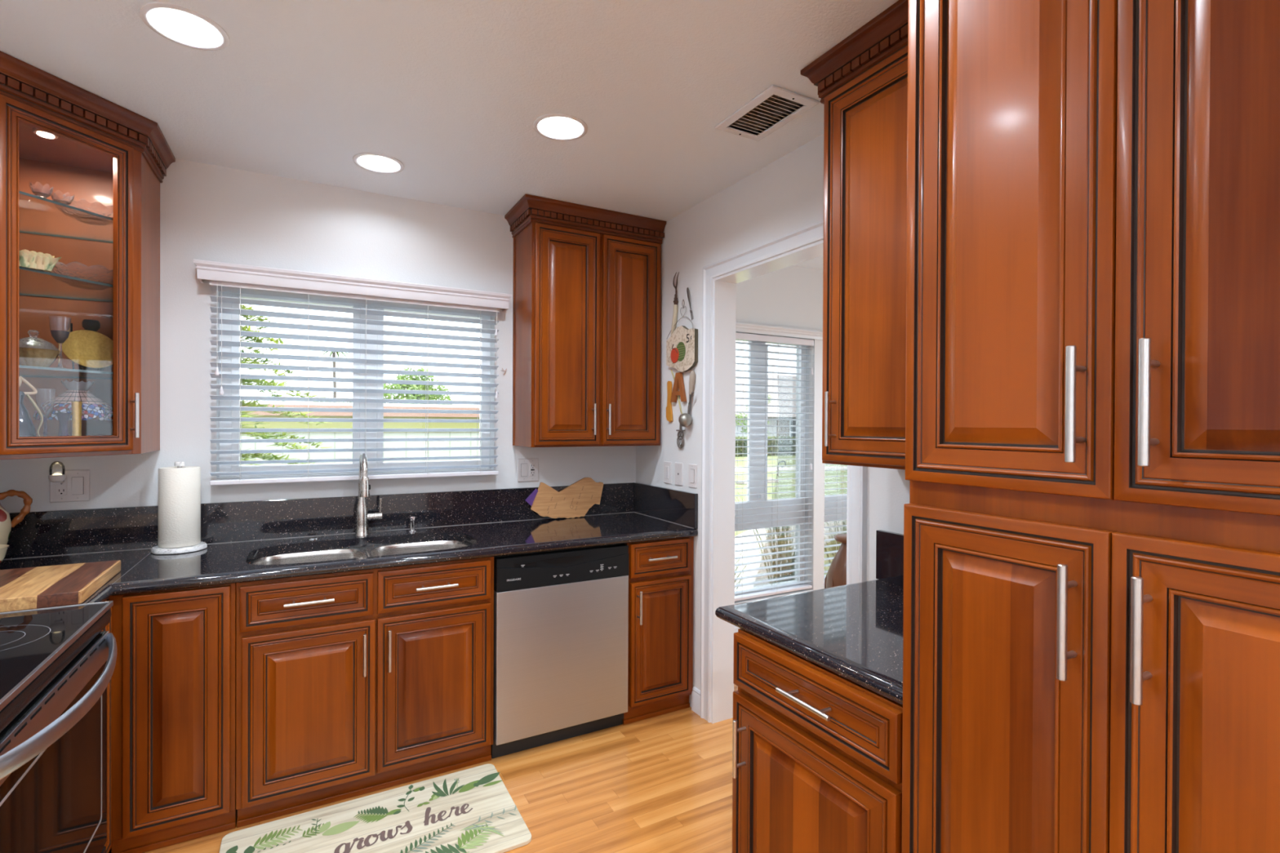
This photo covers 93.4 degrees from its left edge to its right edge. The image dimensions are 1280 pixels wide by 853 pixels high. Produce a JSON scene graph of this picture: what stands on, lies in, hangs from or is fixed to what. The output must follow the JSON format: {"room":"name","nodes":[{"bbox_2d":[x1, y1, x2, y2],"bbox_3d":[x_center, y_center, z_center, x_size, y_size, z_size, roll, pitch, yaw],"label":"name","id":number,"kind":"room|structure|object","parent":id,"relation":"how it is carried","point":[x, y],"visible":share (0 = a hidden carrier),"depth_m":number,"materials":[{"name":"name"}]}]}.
{"room":"kitchen","nodes":[
{"label":"kitchen","id":0,"kind":"room"},
{"bbox_2d":[0,158,824,604],"bbox_3d":[0.515,0.153,3.960,7.280,2.530,0.160,0,0,-29],"label":"wall","id":1,"kind":"structure","parent":0,"point":[209,212],"depth_m":2.77,"materials":[{"name":"white paint"}]},
{"bbox_2d":[49,469,89,502],"bbox_3d":[-2.227,0.232,2.356,0.118,0.124,0.010,0,0,-29],"label":"outlet plate","id":2,"kind":"object","parent":1,"relation":"attached to","point":[76,485],"visible":0.95,"depth_m":2.36,"materials":[{"name":"white plastic"}]},
{"bbox_2d":[48,461,66,484],"bbox_3d":[-2.242,0.177,2.320,0.050,0.088,0.046,0,0,-29],"label":"night light","id":3,"kind":"object","parent":2,"relation":"attached to","point":[57,477],"visible":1,"depth_m":2.32,"materials":[{"name":"white plastic"}]},
{"bbox_2d":[55,477,67,495],"bbox_3d":[-2.247,0.232,2.343,0.034,0.067,0.004,0,0,-29],"label":"socket","id":4,"kind":"object","parent":2,"relation":"attached to","point":[61,489],"depth_m":2.34,"materials":[{"name":"white plastic"}]},
{"bbox_2d":[71,476,83,494],"bbox_3d":[-2.205,0.232,2.365,0.033,0.067,0.004,0,0,-29],"label":"rocker switch","id":5,"kind":"object","parent":2,"relation":"attached to","point":[77,482],"depth_m":2.36,"materials":[{"name":"white plastic"}]},
{"bbox_2d":[0,50,175,459],"bbox_3d":[-2.077,-0.507,2.045,0.698,1.213,0.696,0,0,-29],"label":"display cabinet","id":6,"kind":"object","parent":1,"relation":"attached to","point":[58,133],"visible":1,"depth_m":2.19,"materials":[{"name":"brown wood"}]},
{"bbox_2d":[18,375,43,436],"bbox_3d":[-1.988,-0.047,1.929,0.094,0.250,0.098,0,0,10],"label":"figurine","id":7,"kind":"object","parent":6,"relation":"on","point":[26,427],"visible":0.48,"depth_m":1.93,"materials":[{"name":"white"}]},
{"bbox_2d":[18,329,59,368],"bbox_3d":[-2.014,-0.257,2.002,0.132,0.128,0.132,0,0,-29],"label":"covered dish","id":8,"kind":"object","parent":6,"relation":"on","point":[34,351],"visible":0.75,"depth_m":1.98,"materials":[{"name":"clear glass"}]},
{"bbox_2d":[18,347,59,368],"bbox_3d":[-2.014,-0.224,2.003,0.132,0.062,0.132,0,0,-29],"label":"bowl","id":9,"kind":"object","parent":8,"relation":"on","point":[34,357],"depth_m":1.98,"materials":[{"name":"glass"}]},
{"bbox_2d":[18,249,61,271],"bbox_3d":[-1.940,-0.528,1.927,0.085,0.053,0.141,0,0,16],"label":"bowl","id":10,"kind":"object","parent":6,"relation":"on","point":[33,260],"visible":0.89,"depth_m":1.92,"materials":[{"name":"ceramic"}]},
{"bbox_2d":[28,181,53,198],"bbox_3d":[-1.929,-0.758,1.943,0.056,0.041,0.056,0,0,-6],"label":"crystal bowl","id":11,"kind":"object","parent":6,"relation":"on","point":[44,191],"visible":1,"depth_m":1.93,"materials":[{"name":"white"}]},
{"bbox_2d":[35,388,55,436],"bbox_3d":[-2.000,-0.025,2.029,0.048,0.205,0.048,0,0,-29],"label":"goblet","id":12,"kind":"object","parent":6,"relation":"on","point":[45,397],"visible":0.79,"depth_m":2.02,"materials":[{"name":"clear glass"}]},
{"bbox_2d":[35,388,55,416],"bbox_3d":[-2.000,-0.081,2.029,0.048,0.092,0.048,0,0,-29],"label":"cup","id":13,"kind":"object","parent":12,"relation":"on","point":[45,397],"depth_m":2.02,"materials":[{"name":"white glass"}]},
{"bbox_2d":[32,127,58,138],"bbox_3d":[-2.035,-1.004,2.065,0.063,0.012,0.063,0,0,24],"label":"puck light","id":14,"kind":"object","parent":6,"relation":"on","point":[39,132],"depth_m":2.06,"materials":[{"name":"silver metal"}]},
{"bbox_2d":[48,315,71,368],"bbox_3d":[-1.966,-0.282,2.045,0.054,0.178,0.054,0,0,-29],"label":"wine glass","id":15,"kind":"object","parent":6,"relation":"on","point":[60,326],"visible":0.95,"depth_m":2.03,"materials":[{"name":"clear glass"}]},
{"bbox_2d":[50,190,75,205],"bbox_3d":[-1.924,-0.757,2.008,0.059,0.039,0.059,0,0,-6],"label":"crystal bowl","id":16,"kind":"object","parent":6,"relation":"on","point":[66,198],"visible":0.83,"depth_m":1.99,"materials":[{"name":"white"}]},
{"bbox_2d":[55,413,71,435],"bbox_3d":[-1.981,0.015,2.074,0.042,0.125,0.042,0,0,-29],"label":"vase","id":17,"kind":"object","parent":6,"relation":"on","point":[63,418],"visible":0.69,"depth_m":2.06,"materials":[{"name":"clear glass"}]},
{"bbox_2d":[18,364,112,379],"bbox_3d":[-2.119,-0.190,2.066,0.609,0.008,0.589,0,0,-29],"label":"glass shelf","id":18,"kind":"object","parent":6,"relation":"attached to","point":[69,374],"depth_m":2.31,"materials":[{"name":"grey"}]},
{"bbox_2d":[18,266,112,302],"bbox_3d":[-2.118,-0.499,2.065,0.609,0.008,0.589,0,0,-29],"label":"glass shelf","id":19,"kind":"object","parent":6,"relation":"attached to","point":[24,294],"depth_m":2.32,"materials":[{"name":"grey"}]},
{"bbox_2d":[18,190,113,243],"bbox_3d":[-2.116,-0.735,2.064,0.609,0.008,0.589,0,0,-29],"label":"glass shelf","id":20,"kind":"object","parent":6,"relation":"attached to","point":[33,233],"depth_m":2.32,"materials":[{"name":"grey"}]},
{"bbox_2d":[32,380,112,426],"bbox_3d":[-2.058,-0.045,2.208,0.232,0.243,0.232,0,0,-29],"label":"glass lamp","id":21,"kind":"object","parent":6,"relation":"on","point":[93,408],"visible":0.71,"depth_m":2.17,"materials":[{"name":"multicoloured glass"}]},
{"bbox_2d":[71,401,82,435],"bbox_3d":[-1.976,-0.005,2.116,0.036,0.165,0.036,0,0,-29],"label":"flute","id":22,"kind":"object","parent":6,"relation":"on","point":[76,406],"visible":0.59,"depth_m":2.11,"materials":[{"name":"gold metal"}]},
{"bbox_2d":[48,261,112,289],"bbox_3d":[-1.994,-0.535,2.176,0.248,0.064,0.248,0,0,-29],"label":"crystal bowl","id":23,"kind":"object","parent":6,"relation":"on","point":[100,273],"visible":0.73,"depth_m":2.11,"materials":[{"name":"white"}]},
{"bbox_2d":[52,199,113,225],"bbox_3d":[-1.978,-0.763,2.178,0.210,0.050,0.210,0,0,-29],"label":"crystal bowl","id":24,"kind":"object","parent":6,"relation":"on","point":[97,207],"visible":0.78,"depth_m":2.13,"materials":[{"name":"white"}]},
{"bbox_2d":[70,323,99,371],"bbox_3d":[-2.000,-0.283,2.192,0.061,0.175,0.084,0,0,16],"label":"easel","id":25,"kind":"object","parent":6,"relation":"on","point":[71,329],"visible":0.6,"depth_m":2.16,"materials":[{"name":"black"}]},
{"bbox_2d":[61,329,112,368],"bbox_3d":[-2.007,-0.283,2.203,0.038,0.138,0.184,0,0,15],"label":"oval platter","id":26,"kind":"object","parent":25,"relation":"on","point":[86,348],"visible":0.88,"depth_m":2.20,"materials":[{"name":"yellow ceramic"}]},
{"bbox_2d":[77,319,104,376],"bbox_3d":[-2.104,-0.303,2.312,0.080,0.216,0.080,0,0,-29],"label":"bottle","id":27,"kind":"object","parent":6,"relation":"on","point":[87,324],"visible":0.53,"depth_m":2.29,"materials":[{"name":"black glass"}]},
{"bbox_2d":[4,482,697,559],"bbox_3d":[-1.062,0.417,2.469,2.876,0.173,0.933,0,0,-29],"label":"backsplash","id":28,"kind":"structure","parent":1,"relation":"attached to","point":[70,531],"depth_m":2.73,"materials":[{"name":"black stone"}]},
{"bbox_2d":[218,291,490,476],"bbox_3d":[-1.341,-0.201,2.968,1.200,0.850,0.057,0,0,-29],"label":"window","id":29,"kind":"structure","parent":1,"relation":"in","point":[222,424],"depth_m":2.92,"materials":[{"name":"white plastic"}]},
{"bbox_2d":[192,259,511,485],"bbox_3d":[-1.268,-0.217,2.828,1.330,0.932,0.102,0,0,-29],"label":"window blind","id":30,"kind":"object","parent":29,"relation":"attached to","point":[223,277],"visible":1,"depth_m":2.79,"materials":[{"name":"white plastic"}]},
{"bbox_2d":[517,457,538,481],"bbox_3d":[-0.602,0.234,3.249,0.118,0.124,0.010,0,0,-29],"label":"outlet plate","id":31,"kind":"object","parent":1,"relation":"attached to","point":[527,468],"visible":1,"depth_m":3.25,"materials":[{"name":"white plastic"}]},
{"bbox_2d":[504,193,666,447],"bbox_3d":[-0.285,-0.504,3.223,0.794,1.213,0.361,0,0,-29],"label":"upper cabinet","id":32,"kind":"object","parent":1,"relation":"attached to","point":[587,280],"visible":1,"depth_m":3.09,"materials":[{"name":"brown wood"}]},
{"bbox_2d":[734,340,805,595],"bbox_3d":[0.645,0.265,4.047,1.232,1.783,0.085,0,0,-29],"label":"window","id":33,"kind":"structure","parent":1,"relation":"in","point":[757,375],"depth_m":4.25,"materials":[{"name":"white glass"}]},
{"bbox_2d":[734,332,813,601],"bbox_3d":[0.680,0.266,3.987,1.216,1.755,0.071,0,0,-29],"label":"window blind","id":34,"kind":"object","parent":33,"relation":"attached to","point":[739,336],"visible":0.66,"depth_m":4.10,"materials":[{"name":"white plastic"}]},
{"bbox_2d":[735,322,822,340],"bbox_3d":[1.420,-0.643,4.343,3.028,0.056,0.032,0,0,-29],"label":"trim","id":35,"kind":"structure","parent":1,"relation":"attached to","point":[740,326],"depth_m":4.07,"materials":[{"name":"white"}]},
{"bbox_2d":[823,464,847,581],"bbox_3d":[1.892,0.267,4.741,1.414,1.783,0.070,0,0,-29],"label":"window","id":36,"kind":"structure","parent":1,"relation":"in","point":[827,467],"depth_m":4.50,"materials":[{"name":"white glass"}]},
{"bbox_2d":[823,463,847,586],"bbox_3d":[1.928,0.269,4.673,1.398,1.755,0.072,0,0,-29],"label":"window blind","id":37,"kind":"object","parent":36,"relation":"attached to","point":[842,469],"visible":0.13,"depth_m":4.38,"materials":[{"name":"white plastic"}]},
{"bbox_2d":[108,684,737,852],"bbox_3d":[1.786,1.474,1.644,7.280,0.080,5.460,0,0,-29],"label":"floor","id":38,"kind":"structure","parent":0,"point":[661,784],"depth_m":2.36,"materials":[{"name":"brown wood"}]},
{"bbox_2d":[0,600,116,852],"bbox_3d":[-1.568,0.941,1.220,0.730,0.898,0.762,0,0,-29],"label":"electric range","id":39,"kind":"object","parent":38,"relation":"on","point":[55,671],"visible":1,"depth_m":1.36,"materials":[{"name":"black metal"}]},
{"bbox_2d":[0,600,113,711],"bbox_3d":[-1.593,0.504,1.203,0.670,0.024,0.762,0,0,-29],"label":"cooktop","id":40,"kind":"object","parent":39,"relation":"in","point":[33,642],"depth_m":1.40,"materials":[{"name":"glass"}]},
{"bbox_2d":[102,600,111,852],"bbox_3d":[-1.881,0.980,1.666,0.601,0.874,0.302,0,0,-29],"label":"base cabinet","id":41,"kind":"object","parent":38,"relation":"on","point":[108,845],"visible":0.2,"depth_m":1.89,"materials":[{"name":"brown wood"}]},
{"bbox_2d":[108,583,237,852],"bbox_3d":[-1.700,0.978,2.275,0.341,0.874,0.621,0,0,-29],"label":"base cabinet","id":42,"kind":"object","parent":38,"relation":"on","point":[174,675],"visible":0.8,"depth_m":2.00,"materials":[{"name":"brown wood"}]},
{"bbox_2d":[235,556,493,827],"bbox_3d":[-1.143,0.980,2.560,0.905,0.874,0.657,0,0,-29],"label":"base cabinet","id":43,"kind":"object","parent":38,"relation":"on","point":[350,684],"visible":0.91,"depth_m":2.28,"materials":[{"name":"brown wood"}]},
{"bbox_2d":[0,482,697,613],"bbox_3d":[-1.062,0.437,2.469,2.876,0.213,0.933,0,0,-29],"label":"countertop","id":44,"kind":"structure","parent":43,"relation":"on","point":[495,522],"depth_m":2.64,"materials":[{"name":"black stone"}]},
{"bbox_2d":[0,489,32,544],"bbox_3d":[-2.322,0.363,2.116,0.213,0.271,0.186,0,0,-6],"label":"pitcher","id":45,"kind":"object","parent":44,"relation":"on","point":[6,523],"visible":1,"depth_m":2.16,"materials":[{"name":"brown ceramic"}]},
{"bbox_2d":[0,560,120,612],"bbox_3d":[-1.932,0.483,1.768,0.550,0.036,0.450,0,0,-30],"label":"cutting board","id":46,"kind":"object","parent":44,"relation":"on","point":[58,585],"visible":1,"depth_m":1.79,"materials":[{"name":"brown wood"}]},
{"bbox_2d":[151,461,207,555],"bbox_3d":[-1.860,0.321,2.437,0.183,0.358,0.183,0,0,-29],"label":"paper towel holder","id":47,"kind":"object","parent":44,"relation":"on","point":[180,486],"visible":1,"depth_m":2.38,"materials":[{"name":"white paper"}]},
{"bbox_2d":[249,540,471,564],"bbox_3d":[-1.137,0.637,2.532,0.900,0.195,0.478,0,0,-29],"label":"sink","id":48,"kind":"object","parent":44,"relation":"in","point":[414,547],"visible":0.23,"depth_m":2.66,"materials":[{"name":"metal"}]},
{"bbox_2d":[354,453,382,536],"bbox_3d":[-1.220,0.311,2.727,0.117,0.381,0.212,0,0,-29],"label":"kitchen faucet","id":49,"kind":"object","parent":44,"relation":"on","point":[362,515],"visible":1,"depth_m":2.76,"materials":[{"name":"silver metal"}]},
{"bbox_2d":[530,477,603,518],"bbox_3d":[-0.395,0.394,3.323,0.436,0.214,0.061,0,0,-29],"label":"board","id":50,"kind":"object","parent":44,"relation":"on","point":[575,500],"visible":1,"depth_m":3.31,"materials":[{"name":"brown wood"}]},
{"bbox_2d":[219,764,531,852],"bbox_3d":[-0.889,1.412,2.059,0.942,0.013,0.555,0,0,-29],"label":"kitchen mat","id":51,"kind":"object","parent":38,"relation":"on","point":[472,810],"visible":1,"depth_m":2.13,"materials":[{"name":"beige fabric"}]},
{"bbox_2d":[253,825,302,849],"bbox_3d":[-1.238,1.405,2.060,0.151,0.001,0.100,0,0,-29],"label":"print","id":52,"kind":"object","parent":51,"relation":"on","point":[281,837],"depth_m":2.06,"materials":[{"name":"green fabric"}]},
{"bbox_2d":[301,822,327,837],"bbox_3d":[-1.127,1.405,2.097,0.092,0.001,0.064,0,0,-29],"label":"print","id":53,"kind":"object","parent":51,"relation":"on","point":[317,829],"depth_m":2.10,"materials":[{"name":"green fabric"}]},
{"bbox_2d":[311,818,321,834],"bbox_3d":[-1.138,1.405,2.122,0.034,0.001,0.095,0,0,-29],"label":"print","id":54,"kind":"object","parent":51,"relation":"on","point":[316,824],"depth_m":2.12,"materials":[{"name":"green fabric"}]},
{"bbox_2d":[319,821,359,835],"bbox_3d":[-1.056,1.405,2.123,0.128,0.001,0.086,0,0,-29],"label":"print","id":55,"kind":"object","parent":51,"relation":"on","point":[339,828],"depth_m":2.11},
{"bbox_2d":[354,806,401,823],"bbox_3d":[-0.953,1.405,2.192,0.160,0.001,0.098,0,0,-29],"label":"print","id":56,"kind":"object","parent":51,"relation":"on","point":[365,815],"depth_m":2.19,"materials":[{"name":"green fabric"}]},
{"bbox_2d":[393,784,424,814],"bbox_3d":[-0.875,1.405,2.274,0.072,0.001,0.180,0,0,3],"label":"print","id":57,"kind":"object","parent":51,"relation":"on","point":[409,799],"depth_m":2.27,"materials":[{"name":"green fabric"}]},
{"bbox_2d":[400,822,455,852],"bbox_3d":[-0.723,1.407,2.048,0.072,0.001,0.211,0,0,37],"label":"print","id":58,"kind":"object","parent":51,"relation":"on","point":[441,837],"depth_m":2.05,"materials":[{"name":"green fabric"}]},
{"bbox_2d":[417,791,439,807],"bbox_3d":[-0.788,1.406,2.272,0.034,0.001,0.109,0,0,28],"label":"print","id":59,"kind":"object","parent":51,"relation":"on","point":[425,799],"depth_m":2.27,"materials":[{"name":"green fabric"}]},
{"bbox_2d":[425,844,467,852],"bbox_3d":[-0.656,1.407,1.966,0.189,0.001,0.129,0,0,-29],"label":"print","id":60,"kind":"object","parent":51,"relation":"on","point":[433,848],"depth_m":2.01,"materials":[{"name":"green fabric"}]},
{"bbox_2d":[431,777,464,796],"bbox_3d":[-0.750,1.405,2.355,0.123,0.001,0.122,0,0,-29],"label":"print","id":61,"kind":"object","parent":51,"relation":"on","point":[441,787],"depth_m":2.35,"materials":[{"name":"green fabric"}]},
{"bbox_2d":[457,823,494,849],"bbox_3d":[-0.560,1.407,2.068,0.137,0.001,0.112,0,0,-29],"label":"print","id":62,"kind":"object","parent":51,"relation":"on","point":[475,836],"depth_m":2.07,"materials":[{"name":"green fabric"}]},
{"bbox_2d":[458,772,502,792],"bbox_3d":[-0.630,1.406,2.380,0.178,0.001,0.076,0,0,-29],"label":"print","id":63,"kind":"object","parent":51,"relation":"on","point":[486,781],"depth_m":2.38,"materials":[{"name":"green fabric"}]},
{"bbox_2d":[460,822,504,836],"bbox_3d":[-0.539,1.407,2.114,0.168,0.001,0.062,0,0,10],"label":"print","id":64,"kind":"object","parent":51,"relation":"on","point":[476,828],"depth_m":2.10,"materials":[{"name":"green fabric"}]},
{"bbox_2d":[464,805,517,828],"bbox_3d":[-0.535,1.407,2.169,0.199,0.001,0.060,0,0,-29],"label":"print","id":65,"kind":"object","parent":51,"relation":"on","point":[504,814],"depth_m":2.17,"materials":[{"name":"green fabric"}]},
{"bbox_2d":[490,543,628,758],"bbox_3d":[-0.473,0.981,2.937,0.629,0.874,0.611,0,0,-29],"label":"dishwasher","id":66,"kind":"object","parent":38,"relation":"on","point":[561,617],"visible":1,"depth_m":2.66,"materials":[{"name":"silver metal"}]},
{"bbox_2d":[520,564,617,576],"bbox_3d":[-0.307,0.626,2.679,0.456,0.069,0.001,0,0,-29],"label":"print","id":67,"kind":"object","parent":66,"relation":"attached to","point":[526,570],"depth_m":2.67,"materials":[{"name":"grey"}]},
{"bbox_2d":[622,536,693,724],"bbox_3d":[-0.028,0.982,3.173,0.376,0.874,0.657,0,0,-29],"label":"base cabinet","id":68,"kind":"object","parent":38,"relation":"on","point":[660,618],"visible":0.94,"depth_m":2.92,"materials":[{"name":"brown wood"}]},
{"bbox_2d":[732,628,902,852],"bbox_3d":[0.655,0.993,1.564,0.712,0.874,0.530,0,0,-29],"label":"base cabinet","id":69,"kind":"object","parent":38,"relation":"on","point":[817,753],"visible":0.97,"depth_m":1.39,"materials":[{"name":"brown wood"}]},
{"bbox_2d":[715,529,903,706],"bbox_3d":[0.662,0.453,1.618,0.674,0.204,0.624,0,0,-29],"label":"countertop","id":70,"kind":"structure","parent":69,"relation":"on","point":[853,632],"depth_m":1.58,"materials":[{"name":"black stone"}]},
{"bbox_2d":[824,533,846,588],"bbox_3d":[1.133,1.006,3.239,0.271,0.835,0.271,0,0,-29],"label":"chair","id":71,"kind":"object","parent":38,"relation":"on","point":[836,575],"visible":0.23,"depth_m":3.19,"materials":[{"name":"brown wood"}]},
{"bbox_2d":[902,0,1279,852],"bbox_3d":[0.957,0.169,1.018,0.713,2.528,0.713,0,0,-29],"label":"pantry cabinet","id":72,"kind":"object","parent":38,"relation":"on","point":[1091,615],"visible":1,"depth_m":0.89,"materials":[{"name":"brown wood"}]},
{"bbox_2d":[0,0,897,270],"bbox_3d":[1.798,-1.102,1.633,7.280,0.012,5.460,0,0,-29],"label":"ceiling","id":73,"kind":"structure","parent":0,"point":[454,91],"depth_m":1.95,"materials":[{"name":"white paint"}]},
{"bbox_2d":[139,2,229,50],"bbox_3d":[-1.262,-1.157,1.677,0.200,0.106,0.200,0,0,-29],"label":"recessed light","id":74,"kind":"object","parent":73,"relation":"in","point":[180,24],"visible":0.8,"depth_m":1.71,"materials":[{"name":"white"}]},
{"bbox_2d":[352,152,404,173],"bbox_3d":[-1.103,-1.160,2.548,0.200,0.106,0.200,0,0,-29],"label":"recessed light","id":75,"kind":"object","parent":73,"relation":"in","point":[372,162],"visible":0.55,"depth_m":2.60,"materials":[{"name":"white"}]},
{"bbox_2d":[533,113,587,140],"bbox_3d":[-0.294,-1.155,2.232,0.200,0.106,0.200,0,0,-29],"label":"recessed light","id":76,"kind":"object","parent":73,"relation":"in","point":[557,126],"visible":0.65,"depth_m":2.28,"materials":[{"name":"white"}]},
{"bbox_2d":[715,84,819,141],"bbox_3d":[0.441,-1.143,2.130,0.208,0.102,0.317,0,0,-29],"label":"ceiling vent","id":77,"kind":"object","parent":73,"relation":"in","point":[768,106],"visible":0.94,"depth_m":2.17,"materials":[{"name":"white metal"}]},
{"bbox_2d":[635,133,910,706],"bbox_3d":[1.280,0.168,1.323,0.120,2.530,5.200,0,0,-29],"label":"wall","id":78,"kind":"structure","parent":0,"point":[785,196],"depth_m":2.90,"materials":[{"name":"white paint"}]},
{"bbox_2d":[663,461,671,484],"bbox_3d":[0.147,0.247,3.250,0.008,0.118,0.072,0,0,-29],"label":"switch plate","id":79,"kind":"object","parent":78,"relation":"attached to","point":[667,465],"visible":1,"depth_m":3.24,"materials":[{"name":"white plastic"}]},
{"bbox_2d":[666,381,672,422],"bbox_3d":[0.157,-0.134,3.225,0.011,0.220,0.057,0,0,-29],"label":"wooden stick","id":80,"kind":"object","parent":78,"relation":"attached to","point":[668,408],"visible":0.98,"depth_m":3.22,"materials":[{"name":"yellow wood"}]},
{"bbox_2d":[671,271,679,335],"bbox_3d":[0.181,-0.641,3.174,0.028,0.335,0.087,0,0,-29],"label":"carving fork","id":81,"kind":"object","parent":78,"relation":"attached to","point":[675,301],"visible":0.95,"depth_m":3.16,"materials":[{"name":"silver metal"}]},
{"bbox_2d":[670,372,686,402],"bbox_3d":[0.200,-0.204,3.140,0.016,0.152,0.135,0,0,-29],"label":"letter","id":82,"kind":"object","parent":78,"relation":"attached to","point":[678,383],"visible":1,"depth_m":3.12,"materials":[{"name":"brown wood"}]},
{"bbox_2d":[675,462,682,485],"bbox_3d":[0.202,0.248,3.152,0.006,0.118,0.072,0,0,-29],"label":"switch plate","id":83,"kind":"object","parent":78,"relation":"attached to","point":[678,466],"visible":1,"depth_m":3.15,"materials":[{"name":"white plastic"}]},
{"bbox_2d":[666,299,697,372],"bbox_3d":[0.212,-0.468,3.109,0.026,0.376,0.267,0,0,-29],"label":"plaque","id":84,"kind":"object","parent":78,"relation":"attached to","point":[682,347],"visible":1,"depth_m":3.08,"materials":[{"name":"brown"}]},
{"bbox_2d":[670,347,679,363],"bbox_3d":[0.181,-0.371,3.145,0.001,0.079,0.080,0,0,-29],"label":"picture","id":85,"kind":"object","parent":84,"relation":"attached to","point":[674,352],"depth_m":3.14,"materials":[{"name":"red"}]},
{"bbox_2d":[676,342,685,361],"bbox_3d":[0.209,-0.385,3.098,0.001,0.100,0.090,0,0,-29],"label":"picture","id":86,"kind":"object","parent":84,"relation":"attached to","point":[681,346],"depth_m":3.09,"materials":[{"name":"green paint"}]},
{"bbox_2d":[678,370,695,426],"bbox_3d":[0.240,-0.139,3.035,0.096,0.283,0.068,0,0,31],"label":"scoop","id":87,"kind":"object","parent":78,"relation":"attached to","point":[685,420],"visible":1,"depth_m":3.02,"materials":[{"name":"silver metal"}]},
{"bbox_2d":[678,413,692,426],"bbox_3d":[0.228,-0.032,3.042,0.068,0.070,0.068,0,0,-29],"label":"bowl","id":88,"kind":"object","parent":87,"relation":"on","point":[685,420],"depth_m":3.02,"materials":[{"name":"grey metal"}]},
{"bbox_2d":[688,463,697,488],"bbox_3d":[0.264,0.249,3.036,0.010,0.118,0.072,0,0,-29],"label":"switch plate","id":89,"kind":"object","parent":78,"relation":"attached to","point":[692,468],"visible":1,"depth_m":3.03,"materials":[{"name":"white plastic"}]},
{"bbox_2d":[691,686,700,716],"bbox_3d":[0.284,1.363,2.992,0.014,0.116,0.079,0,0,-29],"label":"baseboard","id":90,"kind":"structure","parent":78,"relation":"attached to","point":[695,694],"depth_m":2.99,"materials":[{"name":"white wood"}]},
{"bbox_2d":[711,240,848,723],"bbox_3d":[0.603,0.360,2.554,0.128,2.130,0.842,0,0,-29],"label":"trim","id":91,"kind":"structure","parent":78,"relation":"attached to","point":[724,296],"depth_m":2.90,"materials":[{"name":"white paint"}]},
{"bbox_2d":[700,219,866,722],"bbox_3d":[0.603,0.324,2.554,0.160,2.202,0.984,0,0,-29],"label":"trim","id":92,"kind":"structure","parent":78,"relation":"attached to","point":[814,233],"depth_m":2.89,"materials":[{"name":"white paint"}]},
{"bbox_2d":[800,0,908,469],"bbox_3d":[0.798,-0.492,1.677,0.365,1.213,0.627,0,0,-29],"label":"upper cabinet","id":93,"kind":"object","parent":78,"relation":"attached to","point":[861,82],"visible":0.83,"depth_m":1.68,"materials":[{"name":"brown wood"}]},
{"bbox_2d":[875,529,903,586],"bbox_3d":[0.952,0.434,1.770,0.020,0.164,0.613,0,0,-29],"label":"backsplash","id":94,"kind":"structure","parent":78,"relation":"attached to","point":[889,545],"depth_m":1.98,"materials":[{"name":"black stone"}]},
{"label":"outside","id":95,"kind":"structure","parent":0,"visible":0},
{"bbox_2d":[734,455,776,536],"bbox_3d":[-1.598,1.433,42.755,85.000,0.100,69.830,0,0,-29],"label":"ground","id":96,"kind":"structure","parent":95,"point":[770,463],"depth_m":17.79,"materials":[{"name":"green plant"}]},
{"bbox_2d":[240,303,328,465],"bbox_3d":[-3.518,0.021,4.582,2.083,3.050,2.112,0,0,31],"label":"conifer","id":97,"kind":"object","parent":96,"relation":"on","point":[249,382],"visible":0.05,"depth_m":4.84,"materials":[{"name":"green plant"}]},
{"bbox_2d":[314,351,352,402],"bbox_3d":[-6.615,-0.079,13.071,0.841,3.144,0.821,0,0,-29],"label":"palm tree","id":98,"kind":"object","parent":96,"relation":"on","point":[333,353],"visible":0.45,"depth_m":13.04,"materials":[{"name":"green plant"}]},
{"bbox_2d":[240,400,479,465],"bbox_3d":[-5.790,0.540,9.076,11.600,1.950,3.405,0,0,-29],"label":"outbuilding","id":99,"kind":"structure","parent":96,"relation":"on","point":[332,445],"depth_m":8.49,"materials":[{"name":"beige"}]},
{"bbox_2d":[383,366,453,404],"bbox_3d":[-5.566,0.005,14.799,1.939,2.971,1.698,0,0,-29],"label":"round tree","id":100,"kind":"object","parent":96,"relation":"on","point":[404,377],"visible":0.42,"depth_m":14.59,"materials":[{"name":"green plant"}]},
{"bbox_2d":[734,548,759,590],"bbox_3d":[-4.122,1.533,4.793,12.000,0.020,5.730,0,0,-29],"label":"patio","id":101,"kind":"structure","parent":96,"relation":"on","point":[737,553],"depth_m":6.57,"materials":[{"name":"beige concrete"}]},
{"bbox_2d":[734,528,765,555],"bbox_3d":[2.715,1.547,9.482,1.442,0.012,7.986,0,0,29],"label":"path","id":102,"kind":"structure","parent":96,"relation":"on","point":[750,539],"depth_m":8.13,"materials":[{"name":"beige concrete"}]},
{"bbox_2d":[735,435,777,457],"bbox_3d":[11.516,0.984,33.589,23.250,1.034,1.231,0,0,-29],"label":"hedge","id":103,"kind":"object","parent":96,"relation":"on","point":[743,442],"visible":0.14,"depth_m":29.69,"materials":[{"name":"green plant"}]},
{"bbox_2d":[735,373,777,436],"bbox_3d":[7.718,-1.010,39.830,25.500,4.900,9.900,0,0,-29],"label":"house","id":104,"kind":"structure","parent":96,"relation":"on","point":[738,388],"depth_m":35.32,"materials":[{"name":"grey paint"}]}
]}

